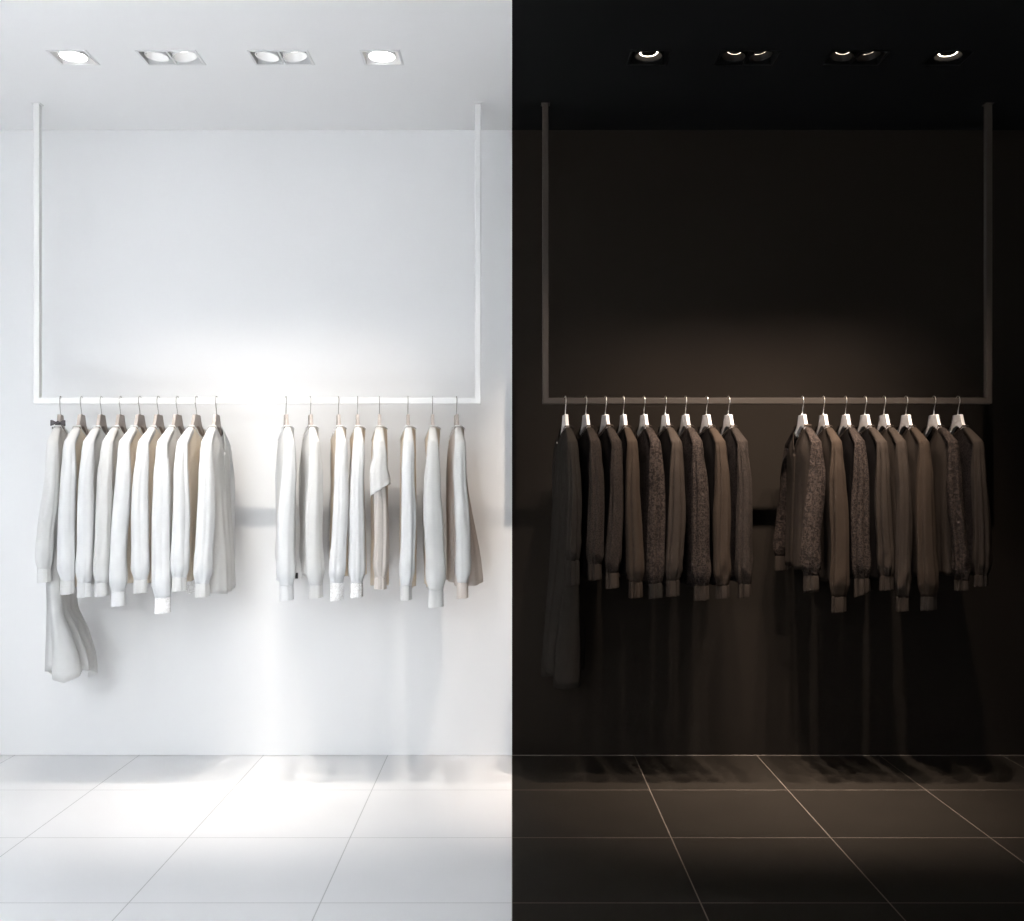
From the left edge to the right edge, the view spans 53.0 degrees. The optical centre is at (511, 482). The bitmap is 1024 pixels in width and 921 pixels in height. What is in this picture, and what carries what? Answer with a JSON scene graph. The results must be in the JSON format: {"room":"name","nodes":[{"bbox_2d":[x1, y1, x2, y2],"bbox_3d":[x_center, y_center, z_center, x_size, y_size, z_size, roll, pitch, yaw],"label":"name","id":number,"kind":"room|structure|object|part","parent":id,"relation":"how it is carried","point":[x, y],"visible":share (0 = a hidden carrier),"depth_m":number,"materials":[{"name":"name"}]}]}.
{"room":"clothing store","nodes":[
{"label":"clothing store","id":0,"kind":"room"},
{"bbox_2d":[0,130,1023,754],"bbox_3d":[0.000,-0.273,5.080,8.000,3.212,0.100,0,0,0],"label":"wall","id":1,"kind":"structure","parent":0,"point":[180,263],"depth_m":5.03,"materials":[{"name":"white paint"}]},
{"bbox_2d":[512,755,1023,755],"bbox_3d":[2.000,1.333,5.027,4.000,0.002,0.006,0,0,0],"label":"trim","id":2,"kind":"structure","parent":1,"relation":"attached to","point":[512,755],"depth_m":5.02,"materials":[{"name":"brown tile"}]},
{"bbox_2d":[0,755,1023,920],"bbox_3d":[0.000,1.384,1.330,8.000,0.100,7.600,0,0,0],"label":"floor","id":3,"kind":"structure","parent":0,"point":[83,837],"depth_m":3.85,"materials":[{"name":"white tile"}]},
{"bbox_2d":[0,0,1023,129],"bbox_3d":[0.000,-1.804,1.280,8.000,0.150,7.500,0,0,0],"label":"ceiling","id":4,"kind":"structure","parent":0,"point":[570,55],"depth_m":4.27,"materials":[{"name":"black paint"}]},
{"bbox_2d":[45,50,99,64],"bbox_3d":[-1.782,-1.787,4.171,0.162,0.124,0.145,0,0,0],"label":"recessed light","id":5,"kind":"object","parent":4,"relation":"in","point":[63,57],"visible":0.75,"depth_m":4.18,"materials":[{"name":"white metal"}]},
{"bbox_3d":[-1.782,-1.734,4.171,0.102,0.009,0.102,0,0,0],"label":"bulb","id":6,"kind":"part","parent":5,"relation":"part of","materials":[{"name":"white glass"}]},
{"bbox_2d":[134,50,205,64],"bbox_3d":[-1.385,-1.785,4.171,0.244,0.127,0.145,0,0,0],"label":"recessed light","id":7,"kind":"object","parent":4,"relation":"in","point":[150,57],"visible":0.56,"depth_m":4.21,"materials":[{"name":"white metal"}]},
{"bbox_2d":[31,102,481,403],"bbox_3d":[-1.160,-1.044,4.685,2.050,1.369,0.040,0,0,0],"label":"clothing rail","id":8,"kind":"object","parent":4,"relation":"hanging from","point":[37,106],"visible":1,"depth_m":4.67,"materials":[{"name":"white metal"}]},
{"bbox_2d":[57,396,65,434],"bbox_3d":[-2.060,-0.286,4.685,0.015,0.224,0.328,0,0,-14],"label":"hanger","id":9,"kind":"object","parent":8,"relation":"hanging from","point":[60,417],"visible":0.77,"depth_m":4.67,"materials":[{"name":"grey wood"}]},
{"bbox_2d":[50,420,65,428],"bbox_3d":[-2.044,-0.262,4.623,0.064,0.042,0.018,0,0,-14],"label":"ribbon bow","id":10,"kind":"object","parent":9,"relation":"attached to","point":[52,422],"visible":1,"depth_m":4.62,"materials":[{"name":"grey fabric"}]},
{"bbox_2d":[35,425,97,682],"bbox_3d":[-2.017,0.326,4.693,0.224,1.172,0.485,0,0,-14],"label":"dress","id":11,"kind":"object","parent":9,"relation":"hanging from","point":[70,650],"visible":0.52,"depth_m":4.52,"materials":[{"name":"white fabric"}]},
{"bbox_2d":[76,396,88,434],"bbox_3d":[-1.964,-0.286,4.685,0.015,0.224,0.328,0,0,-8],"label":"hanger","id":12,"kind":"object","parent":8,"relation":"hanging from","point":[81,420],"visible":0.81,"depth_m":4.67,"materials":[{"name":"grey wood"}]},
{"bbox_2d":[57,425,89,594],"bbox_3d":[-1.965,0.114,4.683,0.090,0.748,0.478,0,0,-8],"label":"sweater","id":13,"kind":"object","parent":12,"relation":"hanging from","point":[72,447],"visible":0.5,"depth_m":4.46,"materials":[{"name":"beige fabric"}]},
{"bbox_2d":[96,396,108,434],"bbox_3d":[-1.873,-0.286,4.685,0.016,0.224,0.328,0,0,-6],"label":"hanger","id":14,"kind":"object","parent":8,"relation":"hanging from","point":[101,419],"visible":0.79,"depth_m":4.68,"materials":[{"name":"grey wood"}]},
{"bbox_2d":[75,425,109,597],"bbox_3d":[-1.876,0.120,4.684,0.084,0.761,0.476,0,0,-5],"label":"sweater","id":15,"kind":"object","parent":14,"relation":"hanging from","point":[91,447],"visible":0.47,"depth_m":4.46,"materials":[{"name":"white fabric"}]},
{"bbox_2d":[115,396,126,433],"bbox_3d":[-1.786,-0.286,4.685,0.016,0.224,0.328,0,0,-4],"label":"hanger","id":16,"kind":"object","parent":8,"relation":"hanging from","point":[120,419],"visible":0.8,"depth_m":4.67,"materials":[{"name":"grey wood"}]},
{"bbox_2d":[93,425,128,596],"bbox_3d":[-1.789,0.118,4.685,0.089,0.757,0.478,0,0,-2],"label":"sweater","id":17,"kind":"object","parent":16,"relation":"hanging from","point":[106,475],"visible":0.4,"depth_m":4.46,"materials":[{"name":"white fabric"}]},
{"bbox_2d":[134,396,146,433],"bbox_3d":[-1.697,-0.286,4.685,0.016,0.224,0.328,0,0,0],"label":"hanger","id":18,"kind":"object","parent":8,"relation":"hanging from","point":[139,421],"visible":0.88,"depth_m":4.68,"materials":[{"name":"grey wood"}]},
{"bbox_2d":[109,425,151,606],"bbox_3d":[-1.702,0.140,4.684,0.087,0.800,0.476,0,0,2],"label":"sweater","id":19,"kind":"object","parent":18,"relation":"hanging from","point":[120,574],"visible":0.45,"depth_m":4.46,"materials":[{"name":"beige fabric"}]},
{"bbox_2d":[152,396,165,433],"bbox_3d":[-1.613,-0.286,4.685,0.016,0.224,0.328,0,0,1],"label":"hanger","id":20,"kind":"object","parent":8,"relation":"hanging from","point":[158,421],"visible":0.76,"depth_m":4.68,"materials":[{"name":"grey wood"}]},
{"bbox_2d":[131,425,166,593],"bbox_3d":[-1.614,0.112,4.684,0.082,0.744,0.477,0,0,1],"label":"sweater","id":21,"kind":"object","parent":20,"relation":"hanging from","point":[142,486],"visible":0.42,"depth_m":4.46,"materials":[{"name":"beige fabric"}]},
{"bbox_2d":[171,396,184,434],"bbox_3d":[-1.526,-0.286,4.685,0.015,0.224,0.328,0,0,2],"label":"hanger","id":22,"kind":"object","parent":8,"relation":"hanging from","point":[177,421],"visible":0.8,"depth_m":4.68,"materials":[{"name":"grey wood"}]},
{"bbox_2d":[151,425,194,613],"bbox_3d":[-1.524,0.155,4.686,0.085,0.831,0.478,0,0,2],"label":"sweater","id":23,"kind":"object","parent":22,"relation":"hanging from","point":[162,500],"visible":0.51,"depth_m":4.46,"materials":[{"name":"white fabric"}]},
{"bbox_2d":[191,396,203,436],"bbox_3d":[-1.439,-0.286,4.685,0.015,0.224,0.328,0,0,1],"label":"hanger","id":24,"kind":"object","parent":8,"relation":"hanging from","point":[196,419],"visible":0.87,"depth_m":4.68,"materials":[{"name":"grey wood"}]},
{"bbox_2d":[170,425,205,591],"bbox_3d":[-1.441,0.107,4.685,0.085,0.735,0.477,0,0,1],"label":"sweater","id":25,"kind":"object","parent":24,"relation":"hanging from","point":[187,454],"visible":0.5,"depth_m":4.47,"materials":[{"name":"beige fabric"}]},
{"bbox_2d":[212,396,222,435],"bbox_3d":[-1.348,-0.286,4.685,0.016,0.224,0.328,0,0,-3],"label":"hanger","id":26,"kind":"object","parent":8,"relation":"hanging from","point":[216,418],"visible":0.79,"depth_m":4.68,"materials":[{"name":"grey wood"}]},
{"bbox_2d":[193,425,235,597],"bbox_3d":[-1.335,0.120,4.685,0.125,0.761,0.476,0,0,-3],"label":"sweater","id":27,"kind":"object","parent":26,"relation":"hanging from","point":[214,555],"visible":1,"depth_m":4.53,"materials":[{"name":"white fabric"}]},
{"bbox_2d":[283,396,288,429],"bbox_3d":[-1.031,-0.286,4.685,0.015,0.224,0.328,0,0,-17],"label":"hanger","id":28,"kind":"object","parent":8,"relation":"hanging from","point":[286,421],"visible":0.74,"depth_m":4.65,"materials":[{"name":"grey wood"}]},
{"bbox_2d":[275,425,297,600],"bbox_3d":[-1.030,0.127,4.686,0.094,0.775,0.478,0,0,-14],"label":"sweater","id":29,"kind":"object","parent":28,"relation":"hanging from","point":[286,468],"visible":1,"depth_m":4.47,"materials":[{"name":"white fabric"}]},
{"bbox_2d":[308,396,312,428],"bbox_3d":[-0.919,-0.286,4.685,0.015,0.224,0.328,0,0,-16],"label":"hanger","id":30,"kind":"object","parent":8,"relation":"hanging from","point":[310,417],"visible":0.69,"depth_m":4.65,"materials":[{"name":"grey wood"}]},
{"bbox_2d":[299,425,324,598],"bbox_3d":[-0.917,0.123,4.684,0.092,0.766,0.479,0,0,-16],"label":"sweater","id":31,"kind":"object","parent":30,"relation":"hanging from","point":[311,556],"visible":1,"depth_m":4.48,"materials":[{"name":"white fabric"}]},
{"bbox_2d":[336,396,340,427],"bbox_3d":[-0.791,-0.286,4.685,0.016,0.224,0.328,0,0,-13],"label":"hanger","id":32,"kind":"object","parent":8,"relation":"hanging from","point":[338,416],"visible":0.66,"depth_m":4.65,"materials":[{"name":"grey wood"}]},
{"bbox_2d":[327,425,347,600],"bbox_3d":[-0.795,0.127,4.685,0.087,0.775,0.474,0,0,-11],"label":"sweater","id":33,"kind":"object","parent":32,"relation":"hanging from","point":[337,548],"visible":1,"depth_m":4.47,"materials":[{"name":"beige fabric"}]},
{"bbox_2d":[356,396,359,424],"bbox_3d":[-0.705,-0.286,4.685,0.015,0.224,0.328,0,0,-10],"label":"hanger","id":34,"kind":"object","parent":8,"relation":"hanging from","point":[357,414],"visible":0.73,"depth_m":4.64,"materials":[{"name":"grey wood"}]},
{"bbox_2d":[348,425,366,597],"bbox_3d":[-0.704,0.120,4.685,0.090,0.761,0.475,0,0,-10],"label":"sweater","id":35,"kind":"object","parent":34,"relation":"hanging from","point":[357,566],"visible":1,"depth_m":4.46,"materials":[{"name":"beige fabric"}]},
{"bbox_2d":[378,396,380,424],"bbox_3d":[-0.604,-0.286,4.685,0.016,0.224,0.328,0,0,-7],"label":"hanger","id":36,"kind":"object","parent":8,"relation":"hanging from","point":[379,414],"visible":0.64,"depth_m":4.64,"materials":[{"name":"grey wood"}]},
{"bbox_2d":[370,425,390,589],"bbox_3d":[-0.600,0.103,4.686,0.094,0.727,0.478,0,0,-7],"label":"sweater","id":37,"kind":"object","parent":36,"relation":"hanging from","point":[380,479],"visible":1,"depth_m":4.47,"materials":[{"name":"beige fabric"}]},
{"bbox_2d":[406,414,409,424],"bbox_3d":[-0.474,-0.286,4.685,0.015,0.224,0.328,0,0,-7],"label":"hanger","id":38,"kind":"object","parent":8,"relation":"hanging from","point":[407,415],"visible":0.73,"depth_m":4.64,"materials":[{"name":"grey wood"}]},
{"bbox_2d":[399,425,416,600],"bbox_3d":[-0.475,0.127,4.685,0.084,0.774,0.478,0,0,-7],"label":"sweater","id":39,"kind":"object","parent":38,"relation":"hanging from","point":[408,507],"visible":1,"depth_m":4.46,"materials":[{"name":"beige fabric"}]},
{"bbox_2d":[431,396,433,424],"bbox_3d":[-0.363,-0.286,4.685,0.015,0.224,0.328,0,0,-5],"label":"hanger","id":40,"kind":"object","parent":8,"relation":"hanging from","point":[432,414],"visible":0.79,"depth_m":4.64,"materials":[{"name":"grey wood"}]},
{"bbox_2d":[422,425,445,607],"bbox_3d":[-0.357,0.142,4.686,0.103,0.805,0.478,0,0,-5],"label":"sweater","id":41,"kind":"object","parent":40,"relation":"hanging from","point":[432,513],"visible":1,"depth_m":4.46,"materials":[{"name":"beige fabric"}]},
{"bbox_2d":[454,396,458,428],"bbox_3d":[-0.253,-0.286,4.685,0.016,0.224,0.328,0,0,-8],"label":"hanger","id":42,"kind":"object","parent":8,"relation":"hanging from","point":[456,417],"visible":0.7,"depth_m":4.65,"materials":[{"name":"grey wood"}]},
{"bbox_2d":[446,425,482,598],"bbox_3d":[-0.219,0.122,4.691,0.160,0.765,0.477,0,0,-8],"label":"sweater","id":43,"kind":"object","parent":42,"relation":"hanging from","point":[463,563],"visible":1,"depth_m":4.49,"materials":[{"name":"beige fabric"}]},
{"bbox_2d":[247,50,314,64],"bbox_3d":[-0.937,-1.785,4.171,0.244,0.127,0.145,0,0,0],"label":"recessed light","id":44,"kind":"object","parent":4,"relation":"in","point":[259,57],"visible":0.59,"depth_m":4.21,"materials":[{"name":"white metal"}]},
{"bbox_2d":[359,50,403,64],"bbox_3d":[-0.529,-1.787,4.171,0.162,0.124,0.145,0,0,0],"label":"recessed light","id":45,"kind":"object","parent":4,"relation":"in","point":[369,57],"visible":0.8,"depth_m":4.18,"materials":[{"name":"white metal"}]},
{"bbox_3d":[-0.529,-1.734,4.171,0.102,0.009,0.102,0,0,0],"label":"bulb","id":46,"kind":"part","parent":45,"relation":"part of","materials":[{"name":"white glass"}]},
{"bbox_2d":[627,50,670,64],"bbox_3d":[0.555,-1.787,4.171,0.162,0.124,0.145,0,0,0],"label":"recessed light","id":47,"kind":"object","parent":4,"relation":"in","point":[636,57],"visible":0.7,"depth_m":4.21,"materials":[{"name":"black metal"}]},
{"bbox_2d":[715,50,781,64],"bbox_3d":[0.957,-1.786,4.171,0.239,0.125,0.145,0,0,0],"label":"recessed light","id":48,"kind":"object","parent":4,"relation":"in","point":[726,57],"visible":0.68,"depth_m":4.21,"materials":[{"name":"black metal"}]},
{"bbox_2d":[541,102,993,403],"bbox_3d":[1.162,-1.044,4.685,2.059,1.369,0.040,0,0,0],"label":"clothing rail","id":49,"kind":"object","parent":4,"relation":"hanging from","point":[987,399],"visible":1,"depth_m":4.67,"materials":[{"name":"grey metal"}]},
{"bbox_2d":[560,396,568,434],"bbox_3d":[0.243,-0.286,4.685,0.015,0.224,0.328,0,0,-6],"label":"hanger","id":50,"kind":"object","parent":49,"relation":"hanging from","point":[565,421],"visible":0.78,"depth_m":4.67,"materials":[{"name":"white paint"}]},
{"bbox_2d":[541,425,584,689],"bbox_3d":[0.223,0.326,4.681,0.182,1.169,0.473,0,0,-13],"label":"dress","id":51,"kind":"object","parent":50,"relation":"hanging from","point":[563,649],"visible":1,"depth_m":4.53,"materials":[{"name":"black fabric"}]},
{"bbox_2d":[580,396,589,435],"bbox_3d":[0.337,-0.286,4.685,0.015,0.224,0.328,0,0,-9],"label":"hanger","id":52,"kind":"object","parent":49,"relation":"hanging from","point":[585,418],"visible":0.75,"depth_m":4.68,"materials":[{"name":"white paint"}]},
{"bbox_2d":[576,425,604,580],"bbox_3d":[0.336,0.082,4.687,0.084,0.685,0.485,0,0,-8],"label":"sweater","id":53,"kind":"object","parent":52,"relation":"hanging from","point":[589,444],"visible":0.63,"depth_m":4.47,"materials":[{"name":"black fabric"}]},
{"bbox_2d":[598,396,609,433],"bbox_3d":[0.426,-0.286,4.685,0.016,0.224,0.328,0,0,-10],"label":"hanger","id":54,"kind":"object","parent":49,"relation":"hanging from","point":[605,420],"visible":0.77,"depth_m":4.67,"materials":[{"name":"white paint"}]},
{"bbox_2d":[596,424,622,588],"bbox_3d":[0.421,0.099,4.683,0.084,0.726,0.477,0,0,-8],"label":"sweater","id":55,"kind":"object","parent":54,"relation":"hanging from","point":[611,444],"visible":0.56,"depth_m":4.47,"materials":[{"name":"black fabric"}]},
{"bbox_2d":[617,396,627,434],"bbox_3d":[0.508,-0.286,4.685,0.016,0.224,0.328,0,0,-6],"label":"hanger","id":56,"kind":"object","parent":49,"relation":"hanging from","point":[623,418],"visible":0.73,"depth_m":4.67,"materials":[{"name":"white paint"}]},
{"bbox_2d":[616,425,644,598],"bbox_3d":[0.514,0.121,4.685,0.087,0.763,0.478,0,0,-6],"label":"sweater","id":57,"kind":"object","parent":56,"relation":"hanging from","point":[632,560],"visible":0.53,"depth_m":4.47,"materials":[{"name":"black fabric"}]},
{"bbox_2d":[637,396,648,435],"bbox_3d":[0.601,-0.286,4.685,0.015,0.224,0.328,0,0,-8],"label":"hanger","id":58,"kind":"object","parent":49,"relation":"hanging from","point":[643,418],"visible":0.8,"depth_m":4.68,"materials":[{"name":"white paint"}]},
{"bbox_2d":[626,425,664,598],"bbox_3d":[0.600,0.122,4.685,0.089,0.765,0.477,0,0,-8],"label":"sweater","id":59,"kind":"object","parent":58,"relation":"hanging from","point":[651,468],"visible":0.51,"depth_m":4.47,"materials":[{"name":"black fabric"}]},
{"bbox_2d":[658,396,669,433],"bbox_3d":[0.699,-0.286,4.685,0.015,0.224,0.328,0,0,-6],"label":"hanger","id":60,"kind":"object","parent":49,"relation":"hanging from","point":[665,420],"visible":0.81,"depth_m":4.67,"materials":[{"name":"white paint"}]},
{"bbox_2d":[656,425,685,596],"bbox_3d":[0.693,0.118,4.682,0.092,0.756,0.480,0,0,-6],"label":"sweater","id":61,"kind":"object","parent":60,"relation":"hanging from","point":[671,444],"visible":0.64,"depth_m":4.47,"materials":[{"name":"black fabric"}]},
{"bbox_2d":[678,396,689,435],"bbox_3d":[0.791,-0.286,4.685,0.016,0.224,0.328,0,0,-7],"label":"hanger","id":62,"kind":"object","parent":49,"relation":"hanging from","point":[685,420],"visible":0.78,"depth_m":4.68,"materials":[{"name":"white paint"}]},
{"bbox_2d":[676,425,710,600],"bbox_3d":[0.795,0.127,4.684,0.087,0.774,0.476,0,0,-8],"label":"sweater","id":63,"kind":"object","parent":62,"relation":"hanging from","point":[696,573],"visible":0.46,"depth_m":4.47,"materials":[{"name":"black fabric"}]},
{"bbox_2d":[698,396,711,434],"bbox_3d":[0.886,-0.286,4.685,0.015,0.224,0.328,0,0,-8],"label":"hanger","id":64,"kind":"object","parent":49,"relation":"hanging from","point":[706,419],"visible":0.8,"depth_m":4.68,"materials":[{"name":"white paint"}]},
{"bbox_2d":[696,425,730,598],"bbox_3d":[0.889,0.123,4.686,0.089,0.766,0.479,0,0,-8],"label":"sweater","id":65,"kind":"object","parent":64,"relation":"hanging from","point":[714,445],"visible":0.51,"depth_m":4.47,"materials":[{"name":"black fabric"}]},
{"bbox_2d":[720,396,733,436],"bbox_3d":[0.987,-0.286,4.685,0.016,0.224,0.328,0,0,-7],"label":"hanger","id":66,"kind":"object","parent":49,"relation":"hanging from","point":[728,419],"visible":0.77,"depth_m":4.68,"materials":[{"name":"white paint"}]},
{"bbox_2d":[718,425,752,597],"bbox_3d":[0.992,0.120,4.687,0.093,0.761,0.480,0,0,-7],"label":"sweater","id":67,"kind":"object","parent":66,"relation":"hanging from","point":[741,551],"visible":0.53,"depth_m":4.47,"materials":[{"name":"black fabric"}]},
{"bbox_2d":[794,396,807,436],"bbox_3d":[1.324,-0.286,4.685,0.015,0.224,0.328,0,0,-2],"label":"hanger","id":68,"kind":"object","parent":49,"relation":"hanging from","point":[802,419],"visible":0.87,"depth_m":4.69,"materials":[{"name":"white paint"}]},
{"bbox_2d":[773,424,825,590],"bbox_3d":[1.308,0.103,4.685,0.125,0.735,0.477,0,0,-2],"label":"sweater","id":69,"kind":"object","parent":68,"relation":"hanging from","point":[800,508],"visible":0.99,"depth_m":4.59,"materials":[{"name":"black fabric"}]},
{"bbox_2d":[816,396,828,435],"bbox_3d":[1.420,-0.286,4.685,0.015,0.224,0.328,0,0,0],"label":"hanger","id":70,"kind":"object","parent":49,"relation":"hanging from","point":[823,419],"visible":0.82,"depth_m":4.68,"materials":[{"name":"white paint"}]},
{"bbox_2d":[804,425,849,612],"bbox_3d":[1.423,0.153,4.686,0.091,0.827,0.477,0,0,0],"label":"sweater","id":71,"kind":"object","parent":70,"relation":"hanging from","point":[834,541],"visible":0.44,"depth_m":4.47,"materials":[{"name":"black fabric"}]},
{"bbox_2d":[837,396,850,436],"bbox_3d":[1.520,-0.286,4.685,0.016,0.224,0.328,0,0,-1],"label":"hanger","id":72,"kind":"object","parent":49,"relation":"hanging from","point":[845,419],"visible":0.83,"depth_m":4.69,"materials":[{"name":"white paint"}]},
{"bbox_2d":[835,425,870,597],"bbox_3d":[1.519,0.120,4.687,0.086,0.760,0.483,0,0,-1],"label":"sweater","id":73,"kind":"object","parent":72,"relation":"hanging from","point":[853,444],"visible":0.48,"depth_m":4.47,"materials":[{"name":"black fabric"}]},
{"bbox_2d":[857,396,870,434],"bbox_3d":[1.609,-0.286,4.685,0.015,0.224,0.328,0,0,-3],"label":"hanger","id":74,"kind":"object","parent":49,"relation":"hanging from","point":[864,421],"visible":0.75,"depth_m":4.68,"materials":[{"name":"white paint"}]},
{"bbox_2d":[855,425,893,590],"bbox_3d":[1.612,0.105,4.684,0.084,0.730,0.480,0,0,-3],"label":"sweater","id":75,"kind":"object","parent":74,"relation":"hanging from","point":[880,521],"visible":0.44,"depth_m":4.47,"materials":[{"name":"black fabric"}]},
{"bbox_2d":[877,396,889,432],"bbox_3d":[1.696,-0.286,4.685,0.015,0.224,0.328,0,0,-2],"label":"hanger","id":76,"kind":"object","parent":49,"relation":"hanging from","point":[883,421],"visible":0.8,"depth_m":4.67,"materials":[{"name":"white paint"}]},
{"bbox_2d":[869,425,911,611],"bbox_3d":[1.699,0.150,4.684,0.086,0.821,0.477,0,0,-2],"label":"sweater","id":77,"kind":"object","parent":76,"relation":"hanging from","point":[901,501],"visible":0.4,"depth_m":4.46,"materials":[{"name":"black fabric"}]},
{"bbox_2d":[897,396,912,434],"bbox_3d":[1.796,-0.286,4.685,0.016,0.224,0.328,0,0,-2],"label":"hanger","id":78,"kind":"object","parent":49,"relation":"hanging from","point":[905,421],"visible":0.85,"depth_m":4.68,"materials":[{"name":"white paint"}]},
{"bbox_2d":[889,425,938,610],"bbox_3d":[1.800,0.149,4.685,0.106,0.818,0.479,0,0,-2],"label":"sweater","id":79,"kind":"object","parent":78,"relation":"hanging from","point":[924,562],"visible":0.52,"depth_m":4.47,"materials":[{"name":"black fabric"}]},
{"bbox_2d":[924,396,940,436],"bbox_3d":[1.924,-0.286,4.685,0.015,0.224,0.328,0,0,-2],"label":"hanger","id":80,"kind":"object","parent":49,"relation":"hanging from","point":[933,420],"visible":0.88,"depth_m":4.68,"materials":[{"name":"white paint"}]},
{"bbox_2d":[921,425,970,590],"bbox_3d":[1.937,0.105,4.687,0.108,0.730,0.482,0,0,-2],"label":"sweater","id":81,"kind":"object","parent":80,"relation":"hanging from","point":[951,535],"visible":0.51,"depth_m":4.49,"materials":[{"name":"black fabric"}]},
{"bbox_2d":[948,396,964,434],"bbox_3d":[2.034,-0.286,4.685,0.015,0.224,0.328,0,0,-2],"label":"hanger","id":82,"kind":"object","parent":49,"relation":"hanging from","point":[957,420],"visible":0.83,"depth_m":4.68,"materials":[{"name":"white paint"}]},
{"bbox_2d":[947,425,991,586],"bbox_3d":[2.036,0.097,4.684,0.090,0.713,0.476,0,0,-3],"label":"sweater","id":83,"kind":"object","parent":82,"relation":"hanging from","point":[971,447],"visible":0.43,"depth_m":4.47,"materials":[{"name":"black fabric"}]},
{"bbox_2d":[821,50,890,64],"bbox_3d":[1.395,-1.786,4.171,0.237,0.125,0.145,0,0,0],"label":"recessed light","id":84,"kind":"object","parent":4,"relation":"in","point":[835,57],"visible":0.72,"depth_m":4.21,"materials":[{"name":"black metal"}]},
{"bbox_2d":[921,50,975,64],"bbox_3d":[1.771,-1.787,4.171,0.160,0.124,0.145,0,0,0],"label":"recessed light","id":85,"kind":"object","parent":4,"relation":"in","point":[938,57],"visible":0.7,"depth_m":4.20,"materials":[{"name":"black metal"}]}
]}

